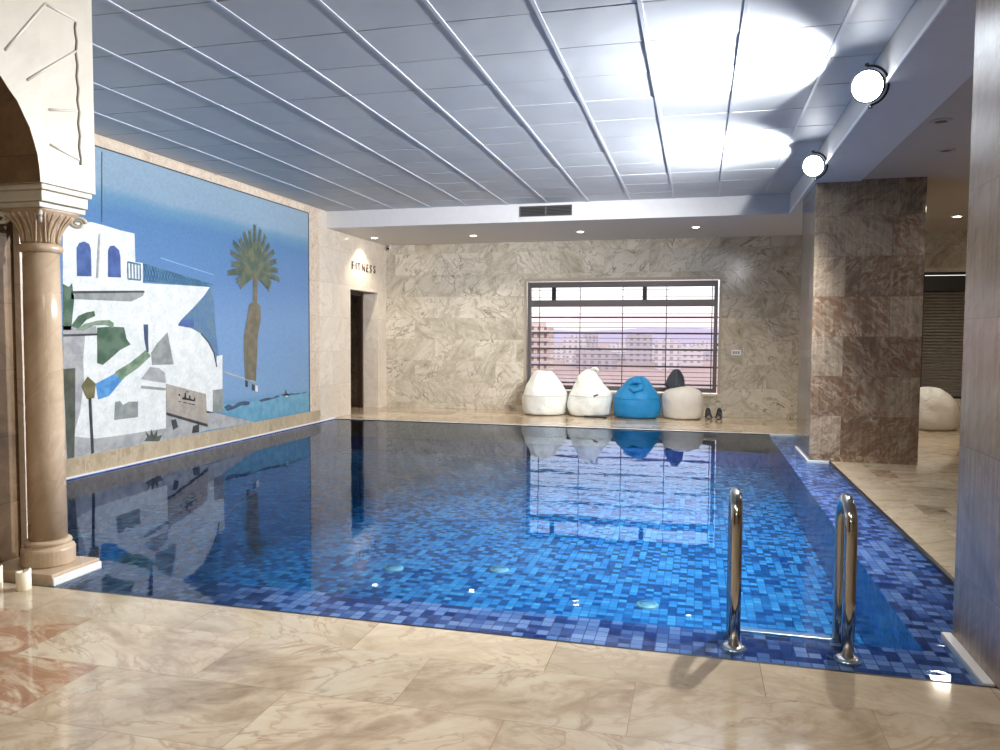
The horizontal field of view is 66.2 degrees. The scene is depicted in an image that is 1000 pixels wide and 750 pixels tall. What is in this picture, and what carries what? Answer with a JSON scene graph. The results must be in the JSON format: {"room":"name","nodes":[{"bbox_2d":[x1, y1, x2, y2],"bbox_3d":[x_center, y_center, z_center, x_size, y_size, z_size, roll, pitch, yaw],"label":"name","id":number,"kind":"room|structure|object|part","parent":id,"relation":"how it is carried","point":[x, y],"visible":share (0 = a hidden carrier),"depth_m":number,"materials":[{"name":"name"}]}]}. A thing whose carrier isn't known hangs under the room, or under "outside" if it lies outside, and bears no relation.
{"room":"indoor swimming pool","nodes":[
{"label":"indoor swimming pool","id":0,"kind":"room"},
{"bbox_2d":[0,210,20,562],"bbox_3d":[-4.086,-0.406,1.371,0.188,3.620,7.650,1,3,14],"label":"column","id":1,"kind":"structure","parent":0,"point":[10,517],"depth_m":4.84,"materials":[{"name":"brown stone"}]},
{"bbox_2d":[0,0,95,209],"bbox_3d":[-3.094,-0.527,3.797,0.521,3.620,2.350,1,3,14],"label":"arch","id":2,"kind":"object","parent":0,"point":[47,145],"depth_m":4.49,"materials":[{"name":"stone"}]},
{"bbox_2d":[13,225,27,546],"bbox_3d":[-3.041,0.087,4.991,0.049,2.270,0.195,1,3,14],"label":"trim","id":3,"kind":"structure","parent":2,"relation":"attached to","point":[18,286],"depth_m":4.89,"materials":[{"name":"stone"}]},
{"bbox_3d":[-2.857,-1.083,4.708,0.495,0.100,0.385,1,3,14],"label":"springer moulding","id":4,"kind":"part","parent":2,"relation":"part of","materials":[{"name":"stone"}]},
{"bbox_2d":[52,561,101,586],"bbox_3d":[-2.616,1.236,4.750,0.014,0.065,0.380,1,3,14],"label":"trim","id":5,"kind":"structure","parent":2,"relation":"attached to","point":[80,573],"depth_m":4.74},
{"bbox_2d":[50,462,997,688],"bbox_3d":[0.660,1.299,6.897,5.270,0.296,6.258,1,3,14],"label":"trim","id":6,"kind":"structure","parent":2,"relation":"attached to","point":[941,570],"depth_m":4.12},
{"bbox_2d":[66,418,994,686],"bbox_3d":[-0.280,1.203,8.474,7.840,0.312,8.788,1,3,14],"label":"trim","id":7,"kind":"structure","parent":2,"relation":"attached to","point":[979,676],"depth_m":12.29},
{"bbox_2d":[101,135,385,419],"bbox_3d":[-3.905,-0.987,10.798,0.420,3.800,10.730,1,3,14],"label":"wall","id":8,"kind":"structure","parent":0,"point":[337,250],"depth_m":14.14,"materials":[{"name":"stone"}]},
{"bbox_2d":[60,145,309,458],"bbox_3d":[-4.096,-0.844,9.184,0.020,3.319,7.400,1,3,14],"label":"wall mural","id":9,"kind":"object","parent":8,"relation":"attached to","point":[185,298],"visible":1,"depth_m":9.51},
{"bbox_3d":[-4.439,0.397,7.922,0.001,0.933,0.156,1,3,14],"label":"garden door","id":10,"kind":"part","parent":9,"relation":"part of","materials":[{"name":"grey paint"}]},
{"bbox_3d":[-4.369,0.544,8.198,0.001,0.603,0.061,1,3,14],"label":"lamp post","id":11,"kind":"part","parent":9,"relation":"part of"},
{"bbox_3d":[-4.017,-1.222,9.436,0.003,0.208,1.579,1,3,14],"label":"balustrade","id":12,"kind":"part","parent":9,"relation":"part of","materials":[{"name":"blue paint"}]},
{"bbox_3d":[-3.945,-1.370,9.718,0.001,0.135,1.041,1,3,14],"label":"rail","id":13,"kind":"part","parent":9,"relation":"part of","materials":[{"name":"blue paint"}]},
{"bbox_2d":[66,410,320,476],"bbox_3d":[-4.063,0.879,9.444,0.020,0.188,7.750,1,3,14],"label":"baseboard","id":14,"kind":"structure","parent":8,"relation":"attached to","point":[74,466],"depth_m":9.56,"materials":[{"name":"stone"}]},
{"bbox_2d":[94,133,319,411],"bbox_3d":[-4.056,-0.832,9.355,0.012,3.600,7.750,1,3,14],"label":"trim","id":15,"kind":"structure","parent":8,"relation":"attached to","point":[99,140],"depth_m":12.73,"materials":[{"name":"stone"}]},
{"bbox_2d":[350,292,363,407],"bbox_3d":[-2.981,-0.467,15.032,0.080,2.333,1.266,1,3,14],"label":"door frame","id":16,"kind":"structure","parent":8,"relation":"in","point":[360,295],"depth_m":15.58,"materials":[{"name":"brown wood"}]},
{"bbox_2d":[352,261,375,273],"bbox_3d":[-2.624,-2.076,14.809,0.008,0.153,1.070,1,3,14],"label":"wall sign","id":17,"kind":"object","parent":8,"relation":"attached to","point":[363,267],"visible":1,"depth_m":14.82,"materials":[{"name":"metal"}]},
{"bbox_2d":[68,448,864,645],"bbox_3d":[-0.482,1.619,8.644,7.380,0.100,8.580,1,3,14],"label":"pool","id":18,"kind":"object","parent":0,"point":[580,538],"visible":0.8,"depth_m":7.64,"materials":[{"name":"liquid"}]},
{"bbox_2d":[384,565,403,570],"bbox_3d":[-0.919,1.666,6.629,0.170,0.012,0.170,1,3,14],"label":"inlet","id":19,"kind":"object","parent":18,"relation":"on","point":[390,567],"visible":1,"depth_m":6.61,"materials":[{"name":"plastic"}]},
{"bbox_2d":[66,419,921,650],"bbox_3d":[-0.396,1.334,8.659,7.430,0.569,8.479,1,3,14],"label":"pool sides","id":20,"kind":"object","parent":18,"relation":"on","point":[94,497],"visible":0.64,"depth_m":11.16,"materials":[{"name":"tile"}]},
{"bbox_2d":[61,436,976,684],"bbox_3d":[-0.263,1.097,8.444,7.784,0.012,8.747,1,3,14],"label":"ledge","id":21,"kind":"object","parent":20,"relation":"on","point":[922,598],"visible":0.75,"depth_m":4.25,"materials":[{"name":"tile"}]},
{"bbox_2d":[0,556,98,586],"bbox_3d":[-2.869,1.222,4.815,0.510,0.085,0.380,1,3,14],"label":"plinth slab","id":22,"kind":"object","parent":21,"relation":"on","point":[40,577],"visible":0.53,"depth_m":4.66,"materials":[{"name":"stone"}]},
{"bbox_2d":[0,201,87,568],"bbox_3d":[-2.833,0.072,4.768,0.377,2.215,0.377,1,3,14],"label":"stone column","id":23,"kind":"structure","parent":22,"relation":"on","point":[40,226],"depth_m":4.69,"materials":[{"name":"beige stone"}]},
{"bbox_2d":[721,487,861,666],"bbox_3d":[1.421,1.186,3.787,0.638,1.234,0.342,1,3,14],"label":"pool ladder","id":24,"kind":"object","parent":21,"relation":"attached to","point":[846,518],"visible":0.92,"depth_m":3.71,"materials":[{"name":"metal"}]},
{"bbox_3d":[1.176,1.180,3.866,0.058,1.234,0.308,1,3,14],"label":"handrail","id":25,"kind":"part","parent":24,"relation":"part of","materials":[{"name":"metal"}]},
{"bbox_3d":[1.674,1.190,3.738,0.058,1.234,0.308,1,3,14],"label":"handrail","id":26,"kind":"part","parent":24,"relation":"part of","materials":[{"name":"metal"}]},
{"bbox_2d":[489,566,508,572],"bbox_3d":[-0.007,1.673,6.601,0.170,0.012,0.170,1,3,14],"label":"inlet","id":27,"kind":"object","parent":18,"relation":"on","point":[498,569],"visible":1,"depth_m":6.58,"materials":[{"name":"plastic"}]},
{"bbox_2d":[636,600,658,608],"bbox_3d":[1.107,1.723,5.757,0.170,0.012,0.170,1,3,14],"label":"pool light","id":28,"kind":"object","parent":18,"relation":"on","point":[644,605],"visible":1,"depth_m":5.74,"materials":[{"name":"glass"}]},
{"bbox_2d":[0,405,999,749],"bbox_3d":[1.494,1.366,5.670,15.880,0.300,18.580,1,3,14],"label":"floor","id":29,"kind":"structure","parent":0,"point":[67,682],"depth_m":3.29,"materials":[{"name":"stone"}]},
{"bbox_2d":[0,565,2,588],"bbox_3d":[-2.954,1.182,4.483,0.080,0.138,0.080,1,3,14],"label":"pillar candle","id":30,"kind":"object","parent":29,"relation":"on","point":[1,566],"visible":1,"depth_m":4.48,"materials":[{"name":"wax"}]},
{"bbox_2d":[15,568,31,591],"bbox_3d":[-2.781,1.190,4.475,0.080,0.124,0.080,1,3,14],"label":"pillar candle","id":31,"kind":"object","parent":29,"relation":"on","point":[23,578],"visible":1,"depth_m":4.45,"materials":[{"name":"wax"}]},
{"bbox_2d":[522,370,567,414],"bbox_3d":[0.852,0.327,14.617,0.876,0.835,0.831,1,3,14],"label":"bean bag","id":32,"kind":"object","parent":29,"relation":"on","point":[544,393],"visible":1,"depth_m":14.32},
{"bbox_2d":[567,367,612,417],"bbox_3d":[1.684,0.302,14.391,0.858,0.919,0.806,1,3,14],"label":"bean bag","id":33,"kind":"object","parent":29,"relation":"on","point":[589,397],"visible":1,"depth_m":14.16,"materials":[{"name":"fabric"}]},
{"bbox_2d":[613,376,660,418],"bbox_3d":[2.523,0.400,14.146,0.876,0.760,0.813,2,3,26],"label":"bean bag","id":34,"kind":"object","parent":29,"relation":"on","point":[636,398],"visible":1,"depth_m":13.85,"materials":[{"name":"blue fabric"}]},
{"bbox_2d":[661,369,703,419],"bbox_3d":[3.332,0.345,13.973,0.755,0.897,0.708,1,3,14],"label":"bean bag","id":35,"kind":"object","parent":29,"relation":"on","point":[680,401],"visible":1,"depth_m":13.74,"materials":[{"name":"beige fabric"}]},
{"bbox_2d":[705,408,712,418],"bbox_3d":[3.801,0.699,13.964,0.132,0.195,0.249,1,3,8],"label":"sandal","id":36,"kind":"object","parent":29,"relation":"on","point":[708,415],"visible":1,"depth_m":13.95},
{"bbox_2d":[715,408,722,419],"bbox_3d":[3.976,0.703,13.919,0.132,0.195,0.249,1,3,20],"label":"sandal","id":37,"kind":"object","parent":29,"relation":"on","point":[719,410],"visible":1,"depth_m":13.91},
{"bbox_2d":[796,177,926,464],"bbox_3d":[4.492,-0.660,9.664,1.200,3.365,1.200,1,3,14],"label":"pillar","id":38,"kind":"structure","parent":29,"relation":"on","point":[863,254],"depth_m":9.10,"materials":[{"name":"stone"}]},
{"bbox_2d":[919,387,960,430],"bbox_3d":[7.088,0.537,12.632,0.867,0.697,0.809,1,3,14],"label":"bean bag","id":39,"kind":"object","parent":29,"relation":"on","point":[938,410],"visible":0.73,"depth_m":12.31,"materials":[{"name":"beige fabric"}]},
{"bbox_2d":[952,0,999,689],"bbox_3d":[2.757,-0.329,3.123,1.230,3.365,1.050,1,3,14],"label":"pillar","id":40,"kind":"structure","parent":29,"relation":"on","point":[976,607],"depth_m":3.54,"materials":[{"name":"paint"}]},
{"bbox_2d":[91,0,914,210],"bbox_3d":[-1.312,-2.397,4.736,7.562,0.040,15.746,1,3,14],"label":"ceiling","id":41,"kind":"structure","parent":0,"point":[693,44],"depth_m":6.69,"materials":[{"name":"tile"}]},
{"bbox_2d":[92,0,857,210],"bbox_3d":[-1.199,-2.379,4.713,6.628,0.013,15.750,1,3,14],"label":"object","id":42,"kind":"structure","parent":41,"relation":"attached to","point":[639,2],"depth_m":6.73,"materials":[{"name":"white metal"}]},
{"bbox_2d":[327,194,789,245],"bbox_3d":[0.984,-2.775,13.632,7.570,0.465,2.630,1,3,14],"label":"ceiling","id":43,"kind":"structure","parent":0,"point":[749,215],"depth_m":12.78,"materials":[{"name":"paint"}]},
{"bbox_2d":[519,204,571,216],"bbox_3d":[0.734,-2.641,12.337,0.860,0.170,0.014,1,3,14],"label":"ceiling vent","id":44,"kind":"object","parent":43,"relation":"in","point":[546,210],"visible":1,"depth_m":12.33,"materials":[{"name":"metal"}]},
{"bbox_2d":[350,230,967,418],"bbox_3d":[3.808,-1.132,14.475,15.880,3.800,0.250,1,3,14],"label":"wall","id":45,"kind":"structure","parent":0,"point":[455,312],"depth_m":15.15,"materials":[{"name":"stone"}]},
{"bbox_2d":[524,390,719,396],"bbox_3d":[2.300,0.346,14.805,3.750,0.045,0.050,1,3,14],"label":"window sill","id":46,"kind":"structure","parent":45,"relation":"attached to","point":[568,391],"depth_m":14.38,"materials":[{"name":"stone"}]},
{"bbox_2d":[527,280,718,392],"bbox_3d":[2.312,-0.750,14.809,3.630,2.105,0.070,1,3,14],"label":"window","id":47,"kind":"structure","parent":45,"relation":"in","point":[644,302],"depth_m":14.70,"materials":[{"name":"metal"}]},
{"bbox_2d":[523,276,722,393],"bbox_3d":[2.300,-0.773,14.760,3.770,2.195,0.028,1,3,14],"label":"trim","id":48,"kind":"structure","parent":45,"relation":"attached to","point":[696,277],"depth_m":14.63,"materials":[{"name":"stone"}]},
{"bbox_2d":[531,286,718,387],"bbox_3d":[2.370,-0.762,15.036,3.710,2.145,0.101,1,3,14],"label":"window blind","id":49,"kind":"object","parent":45,"relation":"in","point":[666,289],"visible":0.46,"depth_m":15.04,"materials":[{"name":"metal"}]},
{"bbox_3d":[2.374,-0.177,15.095,3.670,0.036,0.036,1,3,14],"label":"rail","id":50,"kind":"part","parent":49,"relation":"part of","materials":[{"name":"metal"}]},
{"bbox_3d":[2.376,-0.506,15.078,3.670,0.036,0.036,1,3,14],"label":"rail","id":51,"kind":"part","parent":49,"relation":"part of","materials":[{"name":"metal"}]},
{"bbox_3d":[2.378,-0.821,15.062,3.670,0.036,0.036,1,3,14],"label":"rail","id":52,"kind":"part","parent":49,"relation":"part of","materials":[{"name":"metal"}]},
{"bbox_3d":[2.380,-1.131,15.046,3.670,0.036,0.036,1,3,14],"label":"rail","id":53,"kind":"part","parent":49,"relation":"part of","materials":[{"name":"metal"}]},
{"bbox_3d":[2.372,0.168,15.113,3.670,0.036,0.036,1,3,14],"label":"rail","id":54,"kind":"part","parent":49,"relation":"part of","materials":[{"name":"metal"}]},
{"bbox_2d":[731,350,740,354],"bbox_3d":[4.381,-0.415,14.226,0.170,0.100,0.014,1,3,14],"label":"wall switch","id":55,"kind":"object","parent":45,"relation":"attached to","point":[733,352],"visible":1,"depth_m":14.22,"materials":[{"name":"white paint"}]},
{"bbox_2d":[920,272,965,386],"bbox_3d":[8.073,-0.686,13.324,1.430,2.200,0.070,1,3,14],"label":"window","id":56,"kind":"structure","parent":45,"relation":"in","point":[925,273],"depth_m":13.39,"materials":[{"name":"metal"}]},
{"bbox_2d":[921,275,965,397],"bbox_3d":[8.087,-0.659,13.379,1.390,2.140,0.140,1,3,14],"label":"roller shutter","id":57,"kind":"object","parent":56,"relation":"attached to","point":[944,296],"visible":0.34,"depth_m":13.46,"materials":[{"name":"paint"}]},
{"bbox_2d":[863,74,972,230],"bbox_3d":[6.188,-2.261,4.171,6.180,0.445,18.380,1,3,14],"label":"ceiling","id":58,"kind":"structure","parent":0,"point":[947,174],"depth_m":8.13,"materials":[{"name":"paint"}]},
{"bbox_2d":[929,118,952,124],"bbox_3d":[3.776,-2.171,6.567,0.180,0.011,0.180,1,3,14],"label":"ceiling fitting","id":59,"kind":"object","parent":58,"relation":"attached to","point":[940,120],"visible":1,"depth_m":6.55,"materials":[{"name":"paint"}]},
{"bbox_2d":[936,148,955,152],"bbox_3d":[4.412,-2.220,7.589,0.180,0.011,0.180,1,3,14],"label":"ceiling fitting","id":60,"kind":"object","parent":58,"relation":"attached to","point":[944,150],"visible":1,"depth_m":7.58,"materials":[{"name":"paint"}]},
{"label":"outside","id":61,"kind":"structure","parent":0,"visible":0},
{"bbox_2d":[531,343,961,392],"bbox_3d":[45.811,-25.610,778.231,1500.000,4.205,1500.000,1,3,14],"label":"ground","id":62,"kind":"structure","parent":61,"point":[649,371],"depth_m":293.85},
{"bbox_2d":[531,323,553,371],"bbox_3d":[15.079,-11.052,305.038,11.800,19.500,13.400,1,3,14],"label":"apartment block","id":63,"kind":"object","parent":62,"relation":"on","point":[544,337],"visible":0.37,"depth_m":299.64,"materials":[{"name":"brick"}]},
{"bbox_2d":[553,345,563,359],"bbox_3d":[41.143,-12.024,479.815,14.000,12.960,12.000,1,3,14],"label":"apartment block","id":64,"kind":"object","parent":62,"relation":"on","point":[558,354],"visible":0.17,"depth_m":474.76,"materials":[{"name":"white concrete"}]},
{"bbox_2d":[565,355,573,362],"bbox_3d":[42.081,-6.054,390.134,16.000,10.517,12.000,1,3,17],"label":"apartment block","id":65,"kind":"object","parent":62,"relation":"on","point":[568,358],"visible":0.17,"depth_m":385.88,"materials":[{"name":"white concrete"}]},
{"bbox_2d":[563,335,585,361],"bbox_3d":[41.198,-11.839,422.245,10.000,20.609,10.000,1,3,21],"label":"apartment block","id":66,"kind":"object","parent":62,"relation":"on","point":[574,338],"visible":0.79,"depth_m":417.85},
{"bbox_2d":[583,334,597,341],"bbox_3d":[73.047,-23.009,619.635,12.000,22.451,12.000,1,3,8],"label":"apartment block","id":67,"kind":"object","parent":62,"relation":"on","point":[589,337],"visible":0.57,"depth_m":613.18,"materials":[{"name":"white concrete"}]},
{"bbox_2d":[586,341,597,347],"bbox_3d":[65.605,-17.621,563.117,12.000,15.176,12.000,1,3,10],"label":"apartment block","id":68,"kind":"object","parent":62,"relation":"on","point":[588,345],"visible":0.29,"depth_m":556.81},
{"bbox_2d":[574,347,616,368],"bbox_3d":[42.411,-4.777,340.096,17.000,15.100,12.000,1,3,19],"label":"apartment block","id":69,"kind":"object","parent":62,"relation":"on","point":[585,355],"visible":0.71,"depth_m":334.60,"materials":[{"name":"white concrete"}]},
{"bbox_2d":[604,346,625,356],"bbox_3d":[77.085,-13.278,511.207,14.000,12.383,12.000,1,3,16],"label":"apartment block","id":70,"kind":"object","parent":62,"relation":"on","point":[617,351],"visible":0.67,"depth_m":505.00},
{"bbox_2d":[617,355,625,360],"bbox_3d":[65.634,-6.794,420.596,19.000,9.059,14.000,1,3,20],"label":"apartment block","id":71,"kind":"object","parent":62,"relation":"on","point":[618,356],"visible":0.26,"depth_m":413.38,"materials":[{"name":"white concrete"}]},
{"bbox_2d":[617,339,626,347],"bbox_3d":[91.557,-16.891,551.521,14.000,17.854,12.000,1,3,11],"label":"apartment block","id":72,"kind":"object","parent":62,"relation":"on","point":[619,343],"visible":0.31,"depth_m":546.17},
{"bbox_2d":[626,334,652,363],"bbox_3d":[69.527,-10.387,382.124,12.000,21.678,12.000,1,3,14],"label":"apartment block","id":73,"kind":"object","parent":62,"relation":"on","point":[641,356],"visible":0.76,"depth_m":376.20,"materials":[{"name":"grey concrete"}]},
{"bbox_2d":[652,345,654,359],"bbox_3d":[91.785,-11.240,460.025,10.000,13.532,10.000,1,3,20],"label":"apartment block","id":74,"kind":"object","parent":62,"relation":"on","point":[653,347],"visible":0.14,"depth_m":454.90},
{"bbox_2d":[655,339,680,369],"bbox_3d":[72.631,-6.370,331.295,10.000,18.921,10.000,1,3,19],"label":"apartment block","id":75,"kind":"object","parent":62,"relation":"on","point":[659,355],"visible":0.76,"depth_m":326.61,"materials":[{"name":"white concrete"}]},
{"bbox_2d":[681,344,702,365],"bbox_3d":[90.184,-6.977,369.817,14.000,16.308,12.000,1,3,20],"label":"apartment block","id":76,"kind":"object","parent":62,"relation":"on","point":[684,346],"visible":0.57,"depth_m":363.43,"materials":[{"name":"white concrete"}]},
{"bbox_2d":[697,341,710,351],"bbox_3d":[146.984,-16.450,550.715,10.000,16.069,10.000,1,3,20],"label":"apartment block","id":77,"kind":"object","parent":62,"relation":"on","point":[701,345],"visible":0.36,"depth_m":546.04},
{"bbox_2d":[703,351,710,360],"bbox_3d":[118.252,-9.533,466.065,19.000,12.523,14.000,1,3,12],"label":"apartment block","id":78,"kind":"object","parent":62,"relation":"on","point":[705,358],"visible":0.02,"depth_m":457.69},
{"bbox_2d":[706,341,717,358],"bbox_3d":[140.923,-14.123,506.076,10.000,15.955,10.000,1,3,15],"label":"apartment block","id":79,"kind":"object","parent":62,"relation":"on","point":[708,346],"visible":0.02,"depth_m":501.63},
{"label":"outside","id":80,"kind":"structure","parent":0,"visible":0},
{"bbox_2d":[554,328,717,343],"bbox_3d":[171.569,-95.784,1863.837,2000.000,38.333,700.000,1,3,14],"label":"hills","id":81,"kind":"structure","parent":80,"point":[557,337],"depth_m":1526.18,"materials":[{"name":"purple"}]},
{"bbox_3d":[1.596,-2.623,5.365,16.080,0.100,18.830,1,3,14],"label":"roof slab","id":82,"kind":"structure","parent":0,"visible":0},
{"bbox_2d":[773,0,975,235],"bbox_3d":[2.939,-2.314,5.008,0.530,0.465,18.380,1,3,14],"label":"ceiling beam","id":83,"kind":"structure","parent":82,"relation":"attached to","point":[942,60],"depth_m":5.77,"materials":[{"name":"paint"}]},
{"bbox_2d":[802,150,827,180],"bbox_3d":[3.397,-2.259,8.274,0.251,0.313,0.204,1,3,14],"label":"floodlight","id":84,"kind":"object","parent":83,"relation":"attached to","point":[813,165],"visible":0.98,"depth_m":8.22,"materials":[{"name":"metal"}]},
{"bbox_2d":[789,0,949,213],"bbox_3d":[2.348,-2.035,3.815,0.014,0.034,15.750,1,3,14],"label":"trim","id":85,"kind":"structure","parent":83,"relation":"attached to","point":[944,3],"depth_m":5.27,"materials":[{"name":"white metal"}]},
{"bbox_2d":[850,62,889,108],"bbox_3d":[2.717,-2.126,5.643,0.251,0.313,0.204,1,3,14],"label":"floodlight","id":86,"kind":"object","parent":83,"relation":"attached to","point":[867,85],"visible":1,"depth_m":5.59,"materials":[{"name":"metal"}]}
]}

